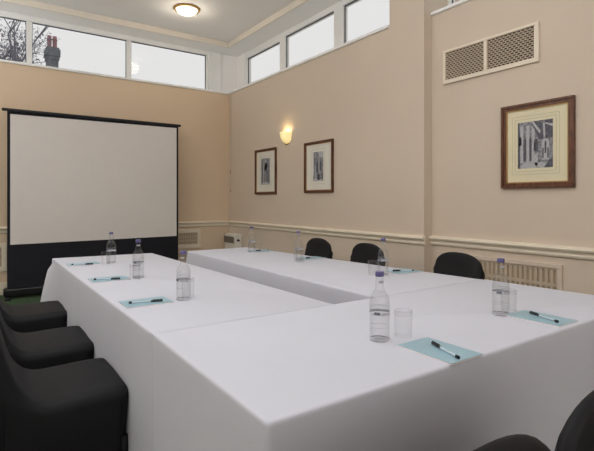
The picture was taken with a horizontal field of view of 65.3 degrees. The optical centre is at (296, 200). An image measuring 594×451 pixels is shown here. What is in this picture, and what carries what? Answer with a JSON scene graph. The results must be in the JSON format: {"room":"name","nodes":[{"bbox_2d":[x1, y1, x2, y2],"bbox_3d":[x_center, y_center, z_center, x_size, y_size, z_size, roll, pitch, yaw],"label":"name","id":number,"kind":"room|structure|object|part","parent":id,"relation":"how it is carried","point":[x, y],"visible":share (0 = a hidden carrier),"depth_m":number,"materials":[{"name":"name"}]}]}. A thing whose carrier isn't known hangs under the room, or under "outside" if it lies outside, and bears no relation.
{"room":"conference room","nodes":[
{"label":"conference room","id":0,"kind":"room"},
{"bbox_2d":[0,293,41,304],"bbox_3d":[-0.844,1.250,2.056,6.756,0.100,10.142,0,0,-35],"label":"floor","id":1,"kind":"structure","parent":0,"point":[33,298],"depth_m":5.60,"materials":[{"name":"green carpet"}]},
{"bbox_2d":[0,299,66,332],"bbox_3d":[-1.770,0.779,3.019,0.489,0.842,0.471,0,0,-35],"label":"banquet chair","id":2,"kind":"object","parent":1,"relation":"on","point":[39,316],"visible":0.43,"depth_m":2.91,"materials":[{"name":"black fabric"}]},
{"bbox_3d":[-1.896,0.578,2.932,0.174,0.438,0.444,0,0,-35],"label":"backrest","id":3,"kind":"part","parent":2,"relation":"part of","materials":[{"name":"black fabric"}]},
{"bbox_2d":[0,312,93,369],"bbox_3d":[-1.315,0.779,2.362,0.489,0.842,0.471,0,0,-35],"label":"banquet chair","id":4,"kind":"object","parent":1,"relation":"on","point":[42,349],"visible":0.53,"depth_m":2.26,"materials":[{"name":"black fabric"}]},
{"bbox_3d":[-1.440,0.578,2.275,0.174,0.438,0.444,0,0,-35],"label":"backrest","id":5,"kind":"part","parent":4,"relation":"part of","materials":[{"name":"black fabric"}]},
{"bbox_3d":[-1.315,0.903,2.362,0.489,0.510,0.471,0,0,-35],"label":"seat","id":6,"kind":"part","parent":4,"relation":"part of","materials":[{"name":"black fabric"}]},
{"bbox_2d":[0,328,128,450],"bbox_3d":[-0.950,0.779,1.824,0.489,0.842,0.471,0,0,-35],"label":"banquet chair","id":7,"kind":"object","parent":1,"relation":"on","point":[79,405],"visible":1,"depth_m":1.68,"materials":[{"name":"black fabric"}]},
{"bbox_3d":[-1.075,0.578,1.737,0.174,0.438,0.444,0,0,-35],"label":"backrest","id":8,"kind":"part","parent":7,"relation":"part of","materials":[{"name":"black fabric"}]},
{"bbox_3d":[-0.664,1.050,1.779,0.042,0.300,0.041,0,0,-35],"label":"leg","id":9,"kind":"part","parent":7,"relation":"part of","materials":[{"name":"black metal"}]},
{"bbox_2d":[2,108,180,300],"bbox_3d":[-2.657,0.041,6.262,2.246,2.318,0.360,0,0,-35],"label":"projection screen","id":10,"kind":"object","parent":1,"relation":"on","point":[73,180],"visible":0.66,"depth_m":6.12,"materials":[{"name":"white fabric"}]},
{"bbox_2d":[304,238,332,258],"bbox_3d":[0.032,0.785,4.428,0.489,0.829,0.438,0,0,-35],"label":"banquet chair","id":11,"kind":"object","parent":1,"relation":"on","point":[319,247],"visible":0.12,"depth_m":4.50,"materials":[{"name":"black fabric"}]},
{"bbox_2d":[350,243,385,265],"bbox_3d":[0.430,0.785,3.888,0.489,0.829,0.438,0,0,-35],"label":"banquet chair","id":12,"kind":"object","parent":1,"relation":"on","point":[366,253],"visible":0.11,"depth_m":3.97,"materials":[{"name":"black fabric"}]},
{"bbox_2d":[433,252,484,279],"bbox_3d":[0.966,0.785,3.177,0.489,0.829,0.438,0,0,-35],"label":"banquet chair","id":13,"kind":"object","parent":1,"relation":"on","point":[459,264],"visible":0.2,"depth_m":3.26,"materials":[{"name":"black fabric"}]},
{"bbox_2d":[473,434,550,450],"bbox_3d":[0.157,0.779,0.827,0.461,0.842,0.430,0,0,-35],"label":"banquet chair","id":14,"kind":"object","parent":1,"relation":"on","point":[516,442],"visible":1,"depth_m":0.71,"materials":[{"name":"black fabric"}]},
{"bbox_2d":[555,390,593,450],"bbox_3d":[0.510,0.779,1.072,0.461,0.842,0.430,0,0,-35],"label":"banquet chair","id":15,"kind":"object","parent":1,"relation":"on","point":[577,434],"visible":0.9,"depth_m":0.82,"materials":[{"name":"black fabric"}]},
{"bbox_2d":[0,62,228,282],"bbox_3d":[-3.539,-0.272,6.328,6.595,2.943,0.550,0,0,-35],"label":"wall","id":16,"kind":"structure","parent":0,"point":[203,116],"depth_m":7.06,"materials":[{"name":"beige paint"}]},
{"bbox_2d":[0,243,6,271],"bbox_3d":[-4.064,0.720,5.616,0.940,0.360,0.022,0,0,-35],"label":"air vent","id":17,"kind":"object","parent":16,"relation":"in","point":[3,246],"visible":0.98,"depth_m":5.85,"materials":[{"name":"beige metal"}]},
{"bbox_2d":[0,282,6,294],"bbox_3d":[-3.602,1.120,5.936,6.045,0.160,0.022,0,0,-35],"label":"baseboard","id":18,"kind":"structure","parent":16,"relation":"attached to","point":[3,285],"depth_m":5.85,"materials":[{"name":"beige wood"}]},
{"bbox_2d":[0,10,28,62],"bbox_3d":[-4.211,-2.145,5.990,1.306,0.740,0.080,0,0,-35],"label":"window","id":19,"kind":"structure","parent":16,"relation":"in","point":[3,14],"depth_m":6.29,"materials":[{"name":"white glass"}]},
{"bbox_2d":[29,16,128,77],"bbox_3d":[-3.131,-2.145,6.739,1.323,0.740,0.080,0,0,-35],"label":"window","id":20,"kind":"structure","parent":16,"relation":"in","point":[32,20],"depth_m":6.67,"materials":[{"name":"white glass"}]},
{"bbox_2d":[0,59,228,94],"bbox_3d":[-3.561,-1.759,6.202,6.415,0.032,0.412,0,0,-35],"label":"trim","id":21,"kind":"structure","parent":16,"relation":"on","point":[1,60],"depth_m":6.55,"materials":[{"name":"white wood"}]},
{"bbox_2d":[0,220,228,233],"bbox_3d":[-3.595,0.380,5.926,6.045,0.090,0.046,0,0,-35],"label":"trim","id":22,"kind":"structure","parent":16,"relation":"attached to","point":[3,230],"depth_m":7.33,"materials":[{"name":"beige wood"}]},
{"bbox_2d":[129,36,220,90],"bbox_3d":[-1.969,-2.145,7.563,1.526,0.740,0.150,0,0,-35],"label":"window","id":23,"kind":"structure","parent":16,"relation":"in","point":[132,39],"depth_m":7.81,"materials":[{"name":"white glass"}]},
{"bbox_2d":[178,229,200,248],"bbox_3d":[-1.920,0.603,7.103,0.940,0.295,0.022,0,0,-35],"label":"air vent","id":24,"kind":"object","parent":16,"relation":"in","point":[187,238],"visible":0.44,"depth_m":7.26,"materials":[{"name":"beige metal"}]},
{"bbox_2d":[178,232,196,244],"bbox_3d":[-1.923,0.603,7.107,0.850,0.209,0.012,0,0,-35],"label":"grille","id":25,"kind":"object","parent":24,"relation":"attached to","point":[184,238],"depth_m":7.25,"materials":[{"name":"beige metal"}]},
{"bbox_2d":[33,0,295,41],"bbox_3d":[-0.833,-2.675,2.338,6.895,0.150,10.392,0,0,-35],"label":"ceiling","id":26,"kind":"structure","parent":0,"point":[222,20],"depth_m":6.43,"materials":[{"name":"paint"}]},
{"bbox_2d":[173,3,199,15],"bbox_3d":[-1.494,-2.558,6.298,0.356,0.085,0.361,0,0,-35],"label":"ceiling light","id":27,"kind":"object","parent":26,"relation":"attached to","point":[185,9],"visible":1,"depth_m":6.22,"materials":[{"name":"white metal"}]},
{"bbox_2d":[229,0,308,47],"bbox_3d":[-0.095,-2.555,6.168,0.028,0.089,3.595,0,0,-35],"label":"trim","id":28,"kind":"structure","parent":26,"relation":"attached to","point":[297,3],"depth_m":6.59,"materials":[{"name":"beige paint"}]},
{"bbox_2d":[230,0,360,51],"bbox_3d":[1.820,-2.558,3.907,0.546,0.085,9.546,0,0,-35],"label":"trim","id":29,"kind":"structure","parent":26,"relation":"attached to","point":[309,8],"depth_m":6.61,"materials":[{"name":"white paint"}]},
{"bbox_2d":[221,54,236,91],"bbox_3d":[-1.157,-2.171,8.205,0.540,0.857,0.180,0,0,-35],"label":"wall","id":30,"kind":"structure","parent":0,"point":[228,63],"depth_m":8.07,"materials":[{"name":"white paint"}]},
{"bbox_2d":[0,0,228,47],"bbox_3d":[-3.604,-2.555,5.939,6.045,0.089,0.028,0,0,-35],"label":"trim","id":31,"kind":"structure","parent":30,"relation":"attached to","point":[29,3],"depth_m":6.62,"materials":[{"name":"beige paint"}]},
{"bbox_2d":[0,1,245,56],"bbox_3d":[-3.540,-2.558,6.330,6.595,0.085,0.546,0,0,-35],"label":"trim","id":32,"kind":"structure","parent":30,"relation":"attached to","point":[4,6],"depth_m":6.80,"materials":[{"name":"white paint"}]},
{"bbox_2d":[229,14,431,272],"bbox_3d":[0.257,-0.272,6.157,0.550,2.943,4.057,0,0,-35],"label":"wall","id":33,"kind":"structure","parent":0,"point":[371,95],"depth_m":5.20,"materials":[{"name":"beige paint"}]},
{"bbox_2d":[224,233,241,248],"bbox_3d":[-1.018,0.868,7.404,0.125,0.665,0.430,0,0,-35],"label":"heater","id":34,"kind":"object","parent":33,"relation":"attached to","point":[232,240],"visible":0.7,"depth_m":7.30,"materials":[{"name":"white metal"}]},
{"bbox_2d":[224,236,233,242],"bbox_3d":[-1.087,0.629,7.409,0.017,0.102,0.325,0,0,-35],"label":"grille","id":35,"kind":"object","parent":34,"relation":"attached to","point":[227,239],"depth_m":7.39,"materials":[{"name":"beige metal"}]},
{"bbox_2d":[237,33,281,88],"bbox_3d":[-0.586,-2.145,7.602,0.130,0.740,1.462,0,0,-35],"label":"window","id":36,"kind":"structure","parent":33,"relation":"in","point":[276,40],"depth_m":7.88,"materials":[{"name":"white plastic"}]},
{"bbox_2d":[255,147,276,193],"bbox_3d":[-0.456,-0.411,6.677,0.030,0.650,0.577,0,0,-35],"label":"framed picture","id":37,"kind":"object","parent":33,"relation":"attached to","point":[265,159],"visible":1,"depth_m":6.66,"materials":[{"name":"brown wood"}]},
{"bbox_2d":[261,158,269,184],"bbox_3d":[-0.454,-0.410,6.682,0.001,0.380,0.240,0,0,-35],"label":"print","id":38,"kind":"object","parent":37,"relation":"attached to","point":[265,162],"depth_m":6.68},
{"bbox_2d":[280,131,291,144],"bbox_3d":[-0.170,-0.821,6.198,0.106,0.173,0.204,0,0,-35],"label":"wall light","id":39,"kind":"object","parent":33,"relation":"attached to","point":[285,136],"visible":1,"depth_m":6.15,"materials":[{"name":"beige glass"}]},
{"bbox_2d":[228,25,389,93],"bbox_3d":[0.063,-1.759,6.277,0.412,0.032,3.595,0,0,-35],"label":"trim","id":40,"kind":"structure","parent":33,"relation":"on","point":[386,26],"depth_m":5.63,"materials":[{"name":"white wood"}]},
{"bbox_2d":[282,2,337,68],"bbox_3d":[0.183,-2.145,6.449,0.080,0.740,1.310,0,0,-35],"label":"window","id":41,"kind":"structure","parent":33,"relation":"in","point":[333,9],"depth_m":6.45,"materials":[{"name":"white plastic"}]},
{"bbox_2d":[304,139,333,192],"bbox_3d":[0.259,-0.405,5.646,0.030,0.627,0.565,0,0,-35],"label":"framed picture","id":42,"kind":"object","parent":33,"relation":"attached to","point":[318,155],"visible":1,"depth_m":5.63,"materials":[{"name":"brown wood"}]},
{"bbox_2d":[313,151,322,180],"bbox_3d":[0.257,-0.410,5.654,0.001,0.360,0.200,0,0,-35],"label":"print","id":43,"kind":"object","parent":42,"relation":"attached to","point":[317,155],"depth_m":5.66},
{"bbox_2d":[228,220,425,245],"bbox_3d":[0.018,0.380,5.979,0.046,0.090,4.077,0,0,-35],"label":"trim","id":44,"kind":"structure","parent":33,"relation":"attached to","point":[376,236],"depth_m":5.28,"materials":[{"name":"beige wood"}]},
{"bbox_2d":[338,0,359,45],"bbox_3d":[0.902,-2.145,5.411,0.080,0.740,1.215,0,0,-35],"label":"window","id":45,"kind":"structure","parent":33,"relation":"in","point":[343,5],"depth_m":5.83,"materials":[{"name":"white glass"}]},
{"bbox_2d":[390,0,459,26],"bbox_3d":[1.288,-2.171,4.671,0.550,0.857,0.440,0,0,-35],"label":"wall pier","id":46,"kind":"object","parent":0,"point":[401,11],"visible":0.4,"depth_m":4.49,"materials":[{"name":"beige paint"}]},
{"bbox_2d":[432,0,593,294],"bbox_3d":[3.021,-0.272,2.268,0.439,2.943,5.485,0,0,-35],"label":"wall","id":47,"kind":"structure","parent":0,"point":[469,200],"depth_m":3.77,"materials":[{"name":"beige paint"}]},
{"bbox_2d":[431,0,470,15],"bbox_3d":[2.947,-1.759,2.217,0.301,0.032,5.485,0,0,-35],"label":"window sill","id":48,"kind":"structure","parent":47,"relation":"on","point":[460,2],"depth_m":4.22,"materials":[{"name":"white wood"}]},
{"bbox_2d":[447,0,454,5],"bbox_3d":[1.823,-2.145,4.084,0.080,0.740,1.135,0,0,-35],"label":"window","id":49,"kind":"structure","parent":47,"relation":"in","point":[449,2],"depth_m":4.52,"materials":[{"name":"clear glass"}]},
{"bbox_2d":[443,21,539,84],"bbox_3d":[1.601,-1.216,3.913,0.020,0.307,0.883,0,0,-35],"label":"air vent","id":50,"kind":"object","parent":47,"relation":"in","point":[520,46],"visible":1,"depth_m":3.86,"materials":[{"name":"beige metal"}]},
{"bbox_2d":[446,42,482,79],"bbox_3d":[1.479,-1.224,4.097,0.012,0.254,0.389,0,0,-35],"label":"grille","id":51,"kind":"object","parent":50,"relation":"attached to","point":[464,61],"depth_m":4.09,"materials":[{"name":"beige metal"}]},
{"bbox_2d":[487,26,533,68],"bbox_3d":[1.721,-1.224,3.748,0.012,0.254,0.402,0,0,-35],"label":"grille","id":52,"kind":"object","parent":50,"relation":"attached to","point":[513,47],"depth_m":3.74,"materials":[{"name":"beige metal"}]},
{"bbox_2d":[436,251,562,290],"bbox_3d":[1.628,0.698,3.873,0.022,0.445,1.130,0,0,-35],"label":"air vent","id":53,"kind":"object","parent":47,"relation":"in","point":[522,272],"visible":0.39,"depth_m":3.65,"materials":[{"name":"beige metal"}]},
{"bbox_2d":[478,260,556,289],"bbox_3d":[1.632,0.698,3.876,0.012,0.399,1.081,0,0,-35],"label":"grille","id":54,"kind":"object","parent":53,"relation":"attached to","point":[522,272],"depth_m":3.66,"materials":[{"name":"beige metal"}]},
{"bbox_2d":[429,235,593,260],"bbox_3d":[2.822,0.380,2.130,0.046,0.090,5.485,0,0,-35],"label":"trim","id":55,"kind":"structure","parent":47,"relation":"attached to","point":[572,252],"depth_m":3.67,"materials":[{"name":"beige wood"}]},
{"bbox_2d":[501,95,575,188],"bbox_3d":[1.836,-0.424,3.566,0.030,0.663,0.563,0,0,-35],"label":"framed picture","id":56,"kind":"object","parent":47,"relation":"attached to","point":[538,138],"visible":1,"depth_m":3.55,"materials":[{"name":"brown wood"}]},
{"bbox_2d":[518,118,552,168],"bbox_3d":[1.834,-0.429,3.576,0.002,0.362,0.272,0,0,-35],"label":"print","id":57,"kind":"object","parent":56,"relation":"attached to","point":[535,135],"depth_m":3.57},
{"label":"outside","id":58,"kind":"structure","parent":0,"visible":0},
{"bbox_3d":[-17.095,1.510,24.653,120.000,0.380,120.000,0,0,-35],"label":"ground","id":59,"kind":"structure","parent":58,"visible":0},
{"bbox_2d":[0,18,55,63],"bbox_3d":[-10.218,-3.075,14.460,6.664,8.790,6.964,0,0,-35],"label":"tree","id":60,"kind":"object","parent":59,"relation":"on","point":[12,54],"visible":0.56,"depth_m":14.85,"materials":[{"name":"grey plant"}]},
{"bbox_2d":[44,35,60,67],"bbox_3d":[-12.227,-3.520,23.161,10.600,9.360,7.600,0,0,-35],"label":"chimney","id":61,"kind":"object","parent":59,"relation":"on","point":[54,55],"visible":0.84,"depth_m":22.95,"materials":[{"name":"brick"}]},
{"bbox_2d":[47,35,51,46],"bbox_3d":[-12.326,-7.880,23.092,0.240,0.640,0.234,0,0,-35],"label":"chimney pot","id":62,"kind":"object","parent":61,"relation":"on","point":[48,36],"depth_m":23.01,"materials":[{"name":"ceramic"}]},
{"bbox_2d":[52,36,56,46],"bbox_3d":[-12.128,-7.880,23.229,0.240,0.640,0.234,0,0,-35],"label":"chimney pot","id":63,"kind":"object","parent":61,"relation":"on","point":[54,39],"depth_m":23.15,"materials":[{"name":"ceramic"}]},
{"bbox_3d":[0.525,0.829,1.800,1.906,0.742,0.716,0,0,-35],"label":"conference table","id":64,"kind":"object","parent":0,"visible":0},
{"bbox_2d":[153,279,593,450],"bbox_3d":[0.532,0.819,1.793,1.980,0.738,0.775,0,0,-35],"label":"tablecloth","id":65,"kind":"object","parent":64,"relation":"on","point":[310,379],"visible":0.98,"depth_m":1.38,"materials":[{"name":"white fabric"}]},
{"bbox_2d":[369,271,389,341],"bbox_3d":[0.265,0.339,1.488,0.065,0.221,0.065,0,0,-35],"label":"water bottle","id":66,"kind":"object","parent":65,"relation":"on","point":[377,273],"visible":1,"depth_m":1.48,"materials":[{"name":"clear glass"}]},
{"bbox_2d":[397,337,482,364],"bbox_3d":[0.423,0.447,1.385,0.142,0.005,0.200,0,0,-35],"label":"pad","id":67,"kind":"object","parent":65,"relation":"on","point":[423,346],"visible":1,"depth_m":1.37,"materials":[{"name":"teal paper"}]},
{"bbox_2d":[431,340,459,358],"bbox_3d":[0.434,0.439,1.365,0.010,0.012,0.140,0,0,-15],"label":"ballpoint pen","id":68,"kind":"object","parent":67,"relation":"on","point":[432,342],"visible":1,"depth_m":1.36,"materials":[{"name":"clear plastic"}]},
{"bbox_2d":[492,258,509,315],"bbox_3d":[0.799,0.339,1.820,0.065,0.221,0.065,0,0,-25],"label":"water bottle","id":69,"kind":"object","parent":65,"relation":"on","point":[499,260],"visible":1,"depth_m":1.81,"materials":[{"name":"clear glass"}]},
{"bbox_2d":[507,310,577,327],"bbox_3d":[0.925,0.447,1.758,0.142,0.005,0.200,0,0,-35],"label":"pad","id":70,"kind":"object","parent":65,"relation":"on","point":[524,315],"visible":1,"depth_m":1.74,"materials":[{"name":"teal paper"}]},
{"bbox_2d":[529,311,558,322],"bbox_3d":[0.929,0.439,1.750,0.010,0.012,0.140,0,0,-14],"label":"ballpoint pen","id":71,"kind":"object","parent":70,"relation":"on","point":[530,312],"visible":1,"depth_m":1.75,"materials":[{"name":"clear plastic"}]},
{"bbox_3d":[-0.868,0.829,2.799,0.747,0.742,2.432,0,0,-35],"label":"conference table","id":72,"kind":"object","parent":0,"visible":0},
{"bbox_2d":[40,253,332,450],"bbox_3d":[-0.953,0.819,2.819,0.936,0.738,2.603,0,0,-35],"label":"tablecloth","id":73,"kind":"object","parent":72,"relation":"on","point":[122,336],"visible":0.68,"depth_m":2.12,"materials":[{"name":"white fabric"}]},
{"bbox_2d":[66,261,99,266],"bbox_3d":[-1.502,0.447,3.254,0.200,0.005,0.142,0,0,-35],"label":"pad","id":74,"kind":"object","parent":73,"relation":"on","point":[94,262],"visible":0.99,"depth_m":3.25,"materials":[{"name":"teal paper"}]},
{"bbox_2d":[88,275,129,282],"bbox_3d":[-1.064,0.447,2.627,0.200,0.005,0.142,0,0,-35],"label":"pad","id":75,"kind":"object","parent":73,"relation":"on","point":[122,277],"visible":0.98,"depth_m":2.60,"materials":[{"name":"teal paper"}]},
{"bbox_2d":[94,277,119,279],"bbox_3d":[-1.060,0.439,2.590,0.140,0.012,0.010,0,0,-8],"label":"ballpoint pen","id":76,"kind":"object","parent":75,"relation":"on","point":[112,278],"visible":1,"depth_m":2.59,"materials":[{"name":"clear plastic"}]},
{"bbox_2d":[106,232,115,262],"bbox_3d":[-1.330,0.339,3.322,0.065,0.221,0.065,0,0,-10],"label":"water bottle","id":77,"kind":"object","parent":73,"relation":"on","point":[110,249],"visible":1,"depth_m":3.31,"materials":[{"name":"clear glass"}]},
{"bbox_2d":[132,239,143,277],"bbox_3d":[-0.918,0.339,2.683,0.065,0.221,0.065,0,0,-43],"label":"water bottle","id":78,"kind":"object","parent":73,"relation":"on","point":[137,240],"visible":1,"depth_m":2.67,"materials":[{"name":"clear glass"}]},
{"bbox_2d":[118,296,173,308],"bbox_3d":[-0.663,0.447,2.035,0.200,0.005,0.142,0,0,-35],"label":"pad","id":79,"kind":"object","parent":73,"relation":"on","point":[125,304],"visible":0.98,"depth_m":2.02,"materials":[{"name":"teal paper"}]},
{"bbox_2d":[129,299,162,303],"bbox_3d":[-0.656,0.439,2.014,0.140,0.012,0.010,0,0,-19],"label":"ballpoint pen","id":80,"kind":"object","parent":79,"relation":"on","point":[153,300],"visible":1,"depth_m":2.01,"materials":[{"name":"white plastic"}]},
{"bbox_2d":[176,250,190,300],"bbox_3d":[-0.512,0.339,2.093,0.065,0.221,0.065,0,0,-15],"label":"water bottle","id":81,"kind":"object","parent":73,"relation":"on","point":[183,252],"visible":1,"depth_m":2.08,"materials":[{"name":"clear glass"}]},
{"bbox_3d":[0.035,0.829,3.367,0.795,0.742,2.336,0,0,-35],"label":"conference table","id":82,"kind":"object","parent":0,"visible":0},
{"bbox_2d":[186,247,481,303],"bbox_3d":[0.010,0.819,3.373,0.874,0.738,2.416,0,0,-35],"label":"tablecloth","id":83,"kind":"object","parent":82,"relation":"on","point":[332,281],"visible":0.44,"depth_m":2.84,"materials":[{"name":"white fabric"}]},
{"bbox_2d":[249,250,272,252],"bbox_3d":[-0.322,0.447,4.079,0.200,0.005,0.142,0,0,-35],"label":"pad","id":84,"kind":"object","parent":83,"relation":"on","point":[249,250],"visible":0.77,"depth_m":4.04,"materials":[{"name":"teal paper"}]},
{"bbox_2d":[294,231,302,260],"bbox_3d":[0.010,0.339,3.429,0.065,0.221,0.065,0,0,-27],"label":"water bottle","id":85,"kind":"object","parent":83,"relation":"on","point":[296,231],"visible":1,"depth_m":3.42,"materials":[{"name":"clear glass"}]},
{"bbox_2d":[295,256,326,259],"bbox_3d":[0.107,0.447,3.567,0.200,0.005,0.142,0,0,-35],"label":"pad","id":86,"kind":"object","parent":83,"relation":"on","point":[317,257],"visible":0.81,"depth_m":3.53,"materials":[{"name":"teal paper"}]},
{"bbox_2d":[378,238,388,274],"bbox_3d":[0.518,0.339,2.788,0.065,0.221,0.065,0,0,-9],"label":"water bottle","id":87,"kind":"object","parent":83,"relation":"on","point":[382,239],"visible":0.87,"depth_m":2.78,"materials":[{"name":"clear glass"}]},
{"bbox_2d":[384,268,421,274],"bbox_3d":[0.662,0.447,2.905,0.200,0.005,0.142,0,0,-35],"label":"pad","id":88,"kind":"object","parent":83,"relation":"on","point":[388,271],"visible":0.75,"depth_m":2.89,"materials":[{"name":"teal paper"}]}
]}

